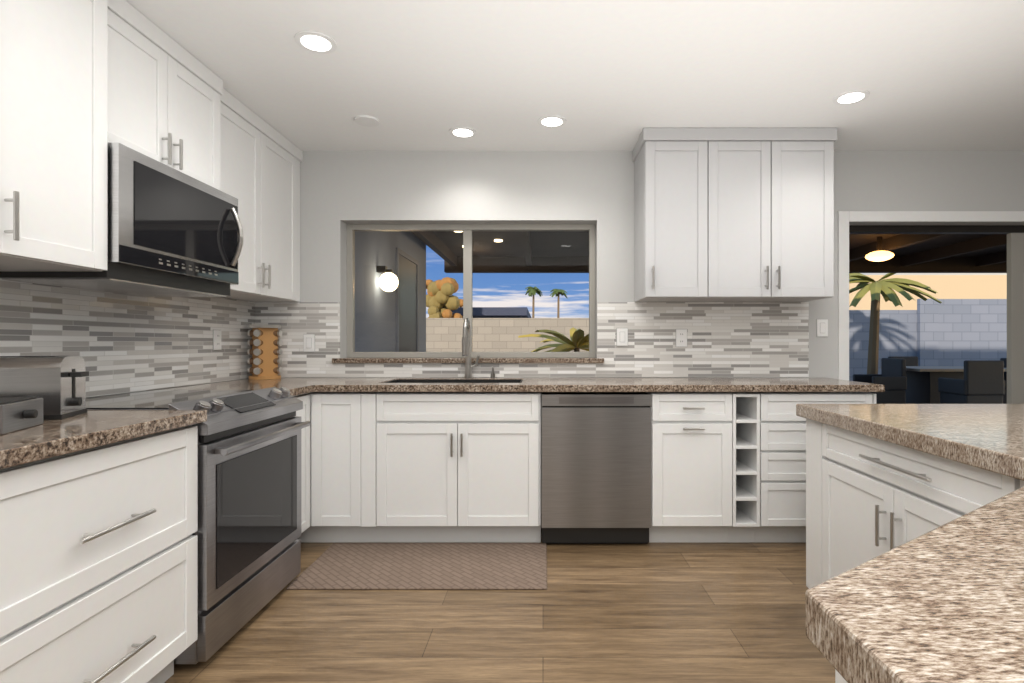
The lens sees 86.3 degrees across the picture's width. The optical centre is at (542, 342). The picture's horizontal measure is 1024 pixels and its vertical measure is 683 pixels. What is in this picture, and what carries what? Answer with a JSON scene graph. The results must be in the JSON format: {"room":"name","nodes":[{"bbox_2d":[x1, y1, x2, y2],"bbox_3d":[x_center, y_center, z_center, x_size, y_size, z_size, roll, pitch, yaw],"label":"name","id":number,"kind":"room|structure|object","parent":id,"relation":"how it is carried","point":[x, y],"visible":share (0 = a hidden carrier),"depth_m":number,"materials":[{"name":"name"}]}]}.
{"room":"kitchen","nodes":[
{"label":"kitchen","id":0,"kind":"room"},
{"bbox_2d":[86,297,250,397],"bbox_3d":[-2.025,-0.072,0.342,0.150,2.451,6.684,0,0,0],"label":"wall","id":1,"kind":"structure","parent":0,"point":[153,389],"depth_m":2.62,"materials":[{"name":"tile"}]},
{"bbox_2d":[0,0,11,259],"bbox_3d":[-1.739,-0.774,1.289,0.417,1.044,0.503,0,0,0],"label":"upper cabinet","id":2,"kind":"object","parent":1,"relation":"attached to","point":[5,5],"depth_m":1.56,"materials":[{"name":"white wood"}]},
{"bbox_2d":[0,0,127,271],"bbox_3d":[-1.739,-0.774,1.700,0.417,1.044,0.568,0,0,0],"label":"upper cabinet","id":3,"kind":"object","parent":1,"relation":"attached to","point":[83,83],"depth_m":1.76,"materials":[{"name":"white wood"}]},
{"bbox_2d":[0,278,255,397],"bbox_3d":[-1.945,-0.021,1.925,0.009,0.506,3.450,0,0,0],"label":"tile backsplash","id":4,"kind":"structure","parent":1,"relation":"attached to","point":[121,343],"depth_m":2.55,"materials":[{"name":"tile"}]},
{"bbox_2d":[213,330,220,349],"bbox_3d":[-1.935,-0.018,3.240,0.010,0.122,0.078,0,0,0],"label":"electrical outlet","id":5,"kind":"object","parent":4,"relation":"attached to","point":[216,339],"visible":1,"depth_m":3.23,"materials":[{"name":"white plastic"}]},
{"bbox_2d":[128,3,223,191],"bbox_3d":[-1.766,-1.004,2.304,0.362,0.583,0.760,0,0,0],"label":"upper cabinet","id":6,"kind":"object","parent":1,"relation":"attached to","point":[176,102],"depth_m":2.33,"materials":[{"name":"white wood"}]},
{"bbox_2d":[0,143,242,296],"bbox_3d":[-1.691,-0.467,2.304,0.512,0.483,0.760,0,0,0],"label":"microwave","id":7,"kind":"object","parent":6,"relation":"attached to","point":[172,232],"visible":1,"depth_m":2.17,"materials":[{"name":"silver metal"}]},
{"bbox_2d":[223,89,302,301],"bbox_3d":[-1.789,-0.786,3.184,0.317,1.019,0.993,0,0,0],"label":"upper cabinet","id":8,"kind":"object","parent":1,"relation":"attached to","point":[262,166],"depth_m":3.18,"materials":[{"name":"white wood"}]},
{"bbox_2d":[164,514,834,682],"bbox_3d":[1.325,1.204,0.377,6.850,0.100,7.054,0,0,0],"label":"floor","id":9,"kind":"structure","parent":0,"point":[674,613],"depth_m":2.20,"materials":[{"name":"brown wood"}]},
{"bbox_2d":[0,425,197,682],"bbox_3d":[-1.574,0.720,1.508,0.747,0.868,0.783,0,0,0],"label":"base cabinet","id":10,"kind":"object","parent":9,"relation":"on","point":[98,564],"depth_m":1.49,"materials":[{"name":"white wood"}]},
{"bbox_2d":[0,410,206,468],"bbox_3d":[-1.558,0.254,1.115,0.778,0.040,1.573,0,0,0],"label":"countertop","id":11,"kind":"structure","parent":10,"relation":"on","point":[89,429],"depth_m":1.49,"materials":[{"name":"stone"}]},
{"bbox_2d":[0,397,42,434],"bbox_3d":[-1.538,0.193,1.427,0.335,0.080,0.200,0,0,-20],"label":"toaster","id":12,"kind":"object","parent":11,"relation":"on","point":[18,413],"visible":0.98,"depth_m":1.46,"materials":[{"name":"silver metal"}]},
{"bbox_2d":[0,356,88,419],"bbox_3d":[-1.622,0.137,1.701,0.314,0.191,0.178,0,0,-20],"label":"toaster","id":13,"kind":"object","parent":11,"relation":"on","point":[56,384],"visible":0.96,"depth_m":1.66,"materials":[{"name":"silver metal"}]},
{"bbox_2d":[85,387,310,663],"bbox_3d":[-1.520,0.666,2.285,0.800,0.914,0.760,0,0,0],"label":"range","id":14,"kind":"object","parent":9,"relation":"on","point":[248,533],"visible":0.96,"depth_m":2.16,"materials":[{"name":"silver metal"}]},
{"bbox_2d":[295,392,319,542],"bbox_3d":[-1.597,0.720,2.877,0.701,0.868,0.415,0,0,0],"label":"base cabinet","id":15,"kind":"object","parent":9,"relation":"on","point":[310,435],"depth_m":3.06,"materials":[{"name":"white wood"}]},
{"bbox_2d":[320,392,375,542],"bbox_3d":[-1.134,0.720,3.346,0.386,0.868,0.669,0,0,0],"label":"base cabinet","id":16,"kind":"object","parent":9,"relation":"on","point":[347,419],"depth_m":3.07,"materials":[{"name":"white wood"}]},
{"bbox_2d":[147,382,315,395],"bbox_3d":[-1.611,0.254,2.848,0.675,0.040,0.361,0,0,0],"label":"countertop","id":17,"kind":"structure","parent":16,"relation":"on","point":[296,388],"depth_m":2.92,"materials":[{"name":"stone"}]},
{"bbox_2d":[286,543,546,589],"bbox_3d":[-0.590,1.149,2.834,1.220,0.008,0.578,0,0,0],"label":"rug","id":18,"kind":"object","parent":9,"relation":"on","point":[428,566],"visible":0.96,"depth_m":2.78,"materials":[{"name":"brown fabric"}]},
{"bbox_2d":[376,392,540,542],"bbox_3d":[-0.517,0.720,3.372,1.011,0.868,0.617,0,0,0],"label":"base cabinet","id":19,"kind":"object","parent":9,"relation":"on","point":[452,467],"depth_m":3.07,"materials":[{"name":"white wood"}]},
{"bbox_2d":[222,378,884,391],"bbox_3d":[-0.021,0.254,3.355,3.853,0.040,0.652,0,0,0],"label":"countertop","id":20,"kind":"structure","parent":19,"relation":"on","point":[322,384],"depth_m":3.03,"materials":[{"name":"stone"}]},
{"bbox_2d":[248,324,281,379],"bbox_3d":[-1.810,0.058,3.549,0.204,0.350,0.204,0,0,0],"label":"spice rack","id":21,"kind":"object","parent":20,"relation":"on","point":[264,342],"visible":1,"depth_m":3.51,"materials":[{"name":"brown wood"}]},
{"bbox_2d":[384,379,522,382],"bbox_3d":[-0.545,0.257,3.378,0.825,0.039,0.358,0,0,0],"label":"sink","id":22,"kind":"object","parent":20,"relation":"in","point":[457,381],"visible":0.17,"depth_m":3.55,"materials":[{"name":"metal"}]},
{"bbox_2d":[462,318,479,377],"bbox_3d":[-0.471,0.035,3.529,0.105,0.397,0.219,0,0,0],"label":"faucet","id":23,"kind":"object","parent":20,"relation":"on","point":[466,346],"visible":1,"depth_m":3.59,"materials":[{"name":"silver metal"}]},
{"bbox_2d":[491,366,494,377],"bbox_3d":[-0.331,0.193,3.594,0.031,0.080,0.062,0,0,0],"label":"cap","id":24,"kind":"object","parent":20,"relation":"on","point":[492,374],"visible":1,"depth_m":3.60,"materials":[{"name":"silver metal"}]},
{"bbox_2d":[542,392,650,543],"bbox_3d":[0.299,0.722,3.356,0.615,0.864,0.596,0,0,0],"label":"dishwasher","id":25,"kind":"object","parent":9,"relation":"on","point":[596,467],"visible":0.92,"depth_m":3.06,"materials":[{"name":"silver metal"}]},
{"bbox_2d":[645,392,739,542],"bbox_3d":[0.849,0.720,3.372,0.475,0.868,0.617,0,0,0],"label":"base cabinet","id":26,"kind":"object","parent":9,"relation":"on","point":[695,436],"depth_m":3.07,"materials":[{"name":"white wood"}]},
{"bbox_2d":[740,392,875,542],"bbox_3d":[1.538,0.720,3.372,0.673,0.868,0.617,0,0,0],"label":"base cabinet","id":27,"kind":"object","parent":9,"relation":"on","point":[772,436],"depth_m":3.07,"materials":[{"name":"white wood"}]},
{"bbox_2d":[806,419,817,587],"bbox_3d":[1.773,0.753,2.484,1.050,0.800,0.207,0,0,0],"label":"base cabinet","id":28,"kind":"object","parent":9,"relation":"on","point":[811,426],"depth_m":2.53,"materials":[{"name":"white wood"}]},
{"bbox_2d":[835,669,846,682],"bbox_3d":[0.460,0.752,0.717,0.100,0.803,0.100,0,0,0],"label":"island post","id":29,"kind":"object","parent":9,"relation":"on","point":[839,678],"depth_m":0.76,"materials":[{"name":"white wood"}]},
{"bbox_2d":[818,422,985,583],"bbox_3d":[1.773,0.753,1.905,1.050,0.800,1.070,0,0,0],"label":"base cabinet","id":30,"kind":"object","parent":9,"relation":"on","point":[868,498],"depth_m":2.03,"materials":[{"name":"white wood"}]},
{"bbox_2d":[796,404,1023,682],"bbox_3d":[1.455,0.321,0.959,2.290,0.058,3.317,0,0,0],"label":"countertop","id":31,"kind":"structure","parent":30,"relation":"on","point":[944,603],"depth_m":0.66,"materials":[{"name":"stone"}]},
{"bbox_2d":[986,470,1023,503],"bbox_3d":[1.773,0.753,0.930,1.050,0.800,1.140,0,0,0],"label":"base cabinet","id":32,"kind":"object","parent":9,"relation":"on","point":[997,485],"depth_m":1.50,"materials":[{"name":"white wood"}]},
{"bbox_2d":[126,0,1023,150],"bbox_3d":[1.325,-1.348,0.377,6.850,0.100,7.054,0,0,0],"label":"ceiling","id":33,"kind":"structure","parent":0,"point":[620,75],"depth_m":2.58,"materials":[{"name":"paint"}]},
{"bbox_2d":[294,31,336,53],"bbox_3d":[-0.979,-1.294,2.350,0.170,0.007,0.170,0,0,0],"label":"recessed light","id":34,"kind":"object","parent":33,"relation":"in","point":[315,42],"visible":1,"depth_m":2.34,"materials":[{"name":"white plastic"}]},
{"bbox_2d":[354,115,379,126],"bbox_3d":[-1.024,-1.291,3.171,0.140,0.012,0.140,0,0,0],"label":"detector","id":35,"kind":"object","parent":33,"relation":"attached to","point":[367,121],"visible":0.98,"depth_m":3.16,"materials":[{"name":"white plastic"}]},
{"bbox_2d":[449,127,476,137],"bbox_3d":[-0.492,-1.294,3.352,0.170,0.007,0.170,0,0,0],"label":"recessed light","id":36,"kind":"object","parent":33,"relation":"in","point":[463,132],"visible":1,"depth_m":3.34,"materials":[{"name":"white plastic"}]},
{"bbox_2d":[537,115,566,127],"bbox_3d":[0.053,-1.294,3.186,0.170,0.007,0.170,0,0,0],"label":"recessed light","id":37,"kind":"object","parent":33,"relation":"in","point":[551,121],"visible":1,"depth_m":3.17,"materials":[{"name":"white plastic"}]},
{"bbox_2d":[833,90,869,104],"bbox_3d":[1.625,-1.294,2.875,0.170,0.007,0.170,0,0,0],"label":"recessed light","id":38,"kind":"object","parent":33,"relation":"in","point":[850,97],"visible":1,"depth_m":2.86,"materials":[{"name":"white plastic"}]},
{"bbox_2d":[281,151,1023,513],"bbox_3d":[1.325,-0.072,3.793,6.850,2.451,0.220,0,0,0],"label":"wall","id":39,"kind":"structure","parent":0,"point":[341,191],"depth_m":3.68,"materials":[{"name":"paint"}]},
{"bbox_2d":[332,358,603,362],"bbox_3d":[-0.502,0.119,3.725,1.825,0.032,0.153,0,0,0],"label":"window sill","id":40,"kind":"structure","parent":39,"relation":"attached to","point":[462,360],"depth_m":3.65,"materials":[{"name":"stone"}]},
{"bbox_2d":[347,224,594,357],"bbox_3d":[-0.502,-0.363,3.828,1.733,0.932,0.052,0,0,0],"label":"window","id":41,"kind":"structure","parent":39,"relation":"in","point":[467,230],"depth_m":3.80,"materials":[{"name":"metal"}]},
{"bbox_2d":[256,302,808,376],"bbox_3d":[-0.079,-0.021,3.679,3.741,0.506,0.010,0,0,0],"label":"tile backsplash","id":42,"kind":"structure","parent":39,"relation":"attached to","point":[725,339],"depth_m":3.67,"materials":[{"name":"tile"}]},
{"bbox_2d":[303,334,314,351],"bbox_3d":[-1.575,0.000,3.668,0.078,0.122,0.010,0,0,0],"label":"light switch","id":43,"kind":"object","parent":42,"relation":"attached to","point":[308,342],"visible":1,"depth_m":3.67,"materials":[{"name":"white plastic"}]},
{"bbox_2d":[616,328,627,345],"bbox_3d":[0.534,-0.041,3.668,0.078,0.122,0.010,0,0,0],"label":"light switch","id":44,"kind":"object","parent":42,"relation":"attached to","point":[621,336],"visible":1,"depth_m":3.67,"materials":[{"name":"white plastic"}]},
{"bbox_2d":[676,329,686,346],"bbox_3d":[0.933,-0.034,3.668,0.078,0.122,0.010,0,0,0],"label":"electrical outlet","id":45,"kind":"object","parent":42,"relation":"attached to","point":[681,337],"visible":1,"depth_m":3.67,"materials":[{"name":"white plastic"}]},
{"bbox_2d":[410,231,1006,272],"bbox_3d":[3.775,-1.222,6.034,10.450,0.350,4.240,0,0,0],"label":"roof","id":46,"kind":"structure","parent":39,"relation":"attached to","point":[949,253],"depth_m":7.38,"materials":[{"name":"brown wood"}]},
{"bbox_2d":[454,231,501,246],"bbox_3d":[-0.850,-1.259,6.154,0.700,0.014,2.000,0,0,0],"label":"cans","id":47,"kind":"object","parent":46,"relation":"attached to","point":[497,240],"depth_m":6.66},
{"bbox_2d":[865,237,893,260],"bbox_3d":[4.013,-1.120,6.500,0.300,0.287,0.300,0,0,0],"label":"ceiling fan light","id":48,"kind":"object","parent":46,"relation":"hanging from","point":[879,254],"visible":1,"depth_m":6.43,"materials":[{"name":"white glass"}]},
{"bbox_2d":[633,128,836,301],"bbox_3d":[1.189,-0.786,3.468,1.169,1.019,0.426,0,0,0],"label":"upper cabinet","id":49,"kind":"object","parent":39,"relation":"attached to","point":[733,214],"visible":1,"depth_m":3.30,"materials":[{"name":"white wood"}]},
{"bbox_2d":[816,319,827,336],"bbox_3d":[1.886,-0.101,3.677,0.078,0.122,0.010,0,0,0],"label":"light switch","id":50,"kind":"object","parent":39,"relation":"attached to","point":[821,327],"visible":1,"depth_m":3.68,"materials":[{"name":"white plastic"}]},
{"bbox_2d":[838,211,1023,403],"bbox_3d":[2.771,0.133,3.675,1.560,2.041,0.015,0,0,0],"label":"door frame","id":51,"kind":"structure","parent":39,"relation":"attached to","point":[845,218],"depth_m":3.67,"materials":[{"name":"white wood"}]},
{"label":"outside","id":52,"kind":"structure","parent":0,"visible":0},
{"bbox_3d":[0.000,1.238,46.952,80.000,0.130,86.096,0,0,0],"label":"ground","id":53,"kind":"structure","parent":52,"visible":0},
{"bbox_2d":[355,231,425,351],"bbox_3d":[-3.720,-0.211,5.359,4.560,2.770,2.890,0,0,0],"label":"exterior wall","id":54,"kind":"structure","parent":53,"relation":"on","point":[362,339],"depth_m":5.22,"materials":[{"name":"grey paint"}]},
{"bbox_2d":[376,266,397,291],"bbox_3d":[-1.367,-0.564,4.803,0.184,0.225,0.170,0,0,0],"label":"sconce","id":55,"kind":"object","parent":54,"relation":"attached to","point":[385,284],"depth_m":4.76,"materials":[{"name":"white glass"}]},
{"bbox_2d":[426,277,462,317],"bbox_3d":[-3.366,-0.479,17.508,1.698,3.304,0.945,0,0,0],"label":"tree","id":56,"kind":"object","parent":53,"relation":"on","point":[446,290],"depth_m":17.29,"materials":[{"name":"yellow plant"}]},
{"bbox_2d":[525,286,542,317],"bbox_3d":[-1.538,-4.082,89.984,3.008,10.516,2.996,0,0,0],"label":"palm","id":57,"kind":"object","parent":53,"relation":"on","point":[534,291],"depth_m":89.83,"materials":[{"name":"green plant"}]},
{"bbox_2d":[518,327,588,351],"bbox_3d":[0.704,0.418,11.004,2.466,1.526,2.319,0,0,0],"label":"palm","id":58,"kind":"object","parent":53,"relation":"on","point":[568,343],"depth_m":10.86,"materials":[{"name":"green plant"}]},
{"bbox_2d":[550,289,566,317],"bbox_3d":[2.581,-3.902,90.022,3.033,10.156,2.983,0,0,0],"label":"palm","id":59,"kind":"object","parent":53,"relation":"on","point":[559,292],"depth_m":89.83,"materials":[{"name":"green plant"}]},
{"bbox_2d":[426,299,1006,380],"bbox_3d":[0.000,0.098,13.600,60.000,2.150,3.200,0,0,0],"label":"fence","id":60,"kind":"object","parent":53,"relation":"on","point":[946,332],"visible":0.23,"depth_m":12.10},
{"bbox_2d":[442,275,1006,317],"bbox_3d":[7.250,-0.536,22.650,21.500,3.420,9.300,0,0,0],"label":"house","id":61,"kind":"structure","parent":53,"relation":"on","point":[969,286],"depth_m":18.00,"materials":[{"name":"paint"}]},
{"bbox_2d":[853,358,906,403],"bbox_3d":[5.551,0.714,9.000,0.550,0.920,0.600,0,0,0],"label":"outdoor chair","id":62,"kind":"object","parent":53,"relation":"on","point":[892,377],"visible":0.67,"depth_m":8.73,"materials":[{"name":"wicker"}]},
{"bbox_2d":[849,273,941,373],"bbox_3d":[6.244,-0.118,10.182,1.988,2.591,1.964,0,0,0],"label":"palm","id":63,"kind":"object","parent":53,"relation":"on","point":[884,287],"visible":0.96,"depth_m":10.09,"materials":[{"name":"green plant"}]},
{"bbox_2d":[888,356,917,365],"bbox_3d":[6.796,0.714,10.055,0.600,0.920,0.550,0,0,0],"label":"outdoor chair","id":64,"kind":"object","parent":53,"relation":"on","point":[911,360],"visible":0.06,"depth_m":10.25,"materials":[{"name":"wicker"}]},
{"bbox_2d":[905,366,1006,403],"bbox_3d":[6.796,0.791,9.100,1.700,0.765,1.000,0,0,0],"label":"table","id":65,"kind":"object","parent":53,"relation":"on","point":[922,384],"visible":0.4,"depth_m":8.88,"materials":[{"name":"wicker"}]},
{"bbox_2d":[938,360,1004,403],"bbox_3d":[6.396,0.714,8.145,0.600,0.920,0.550,0,0,0],"label":"outdoor chair","id":66,"kind":"object","parent":53,"relation":"on","point":[983,382],"visible":0.77,"depth_m":7.87,"materials":[{"name":"wicker"}]},
{"bbox_2d":[1000,358,1006,403],"bbox_3d":[8.041,0.714,9.000,0.550,0.920,0.600,0,0,0],"label":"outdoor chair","id":67,"kind":"object","parent":53,"relation":"on","point":[1005,379],"visible":0.15,"depth_m":9.15,"materials":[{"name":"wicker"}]}
]}

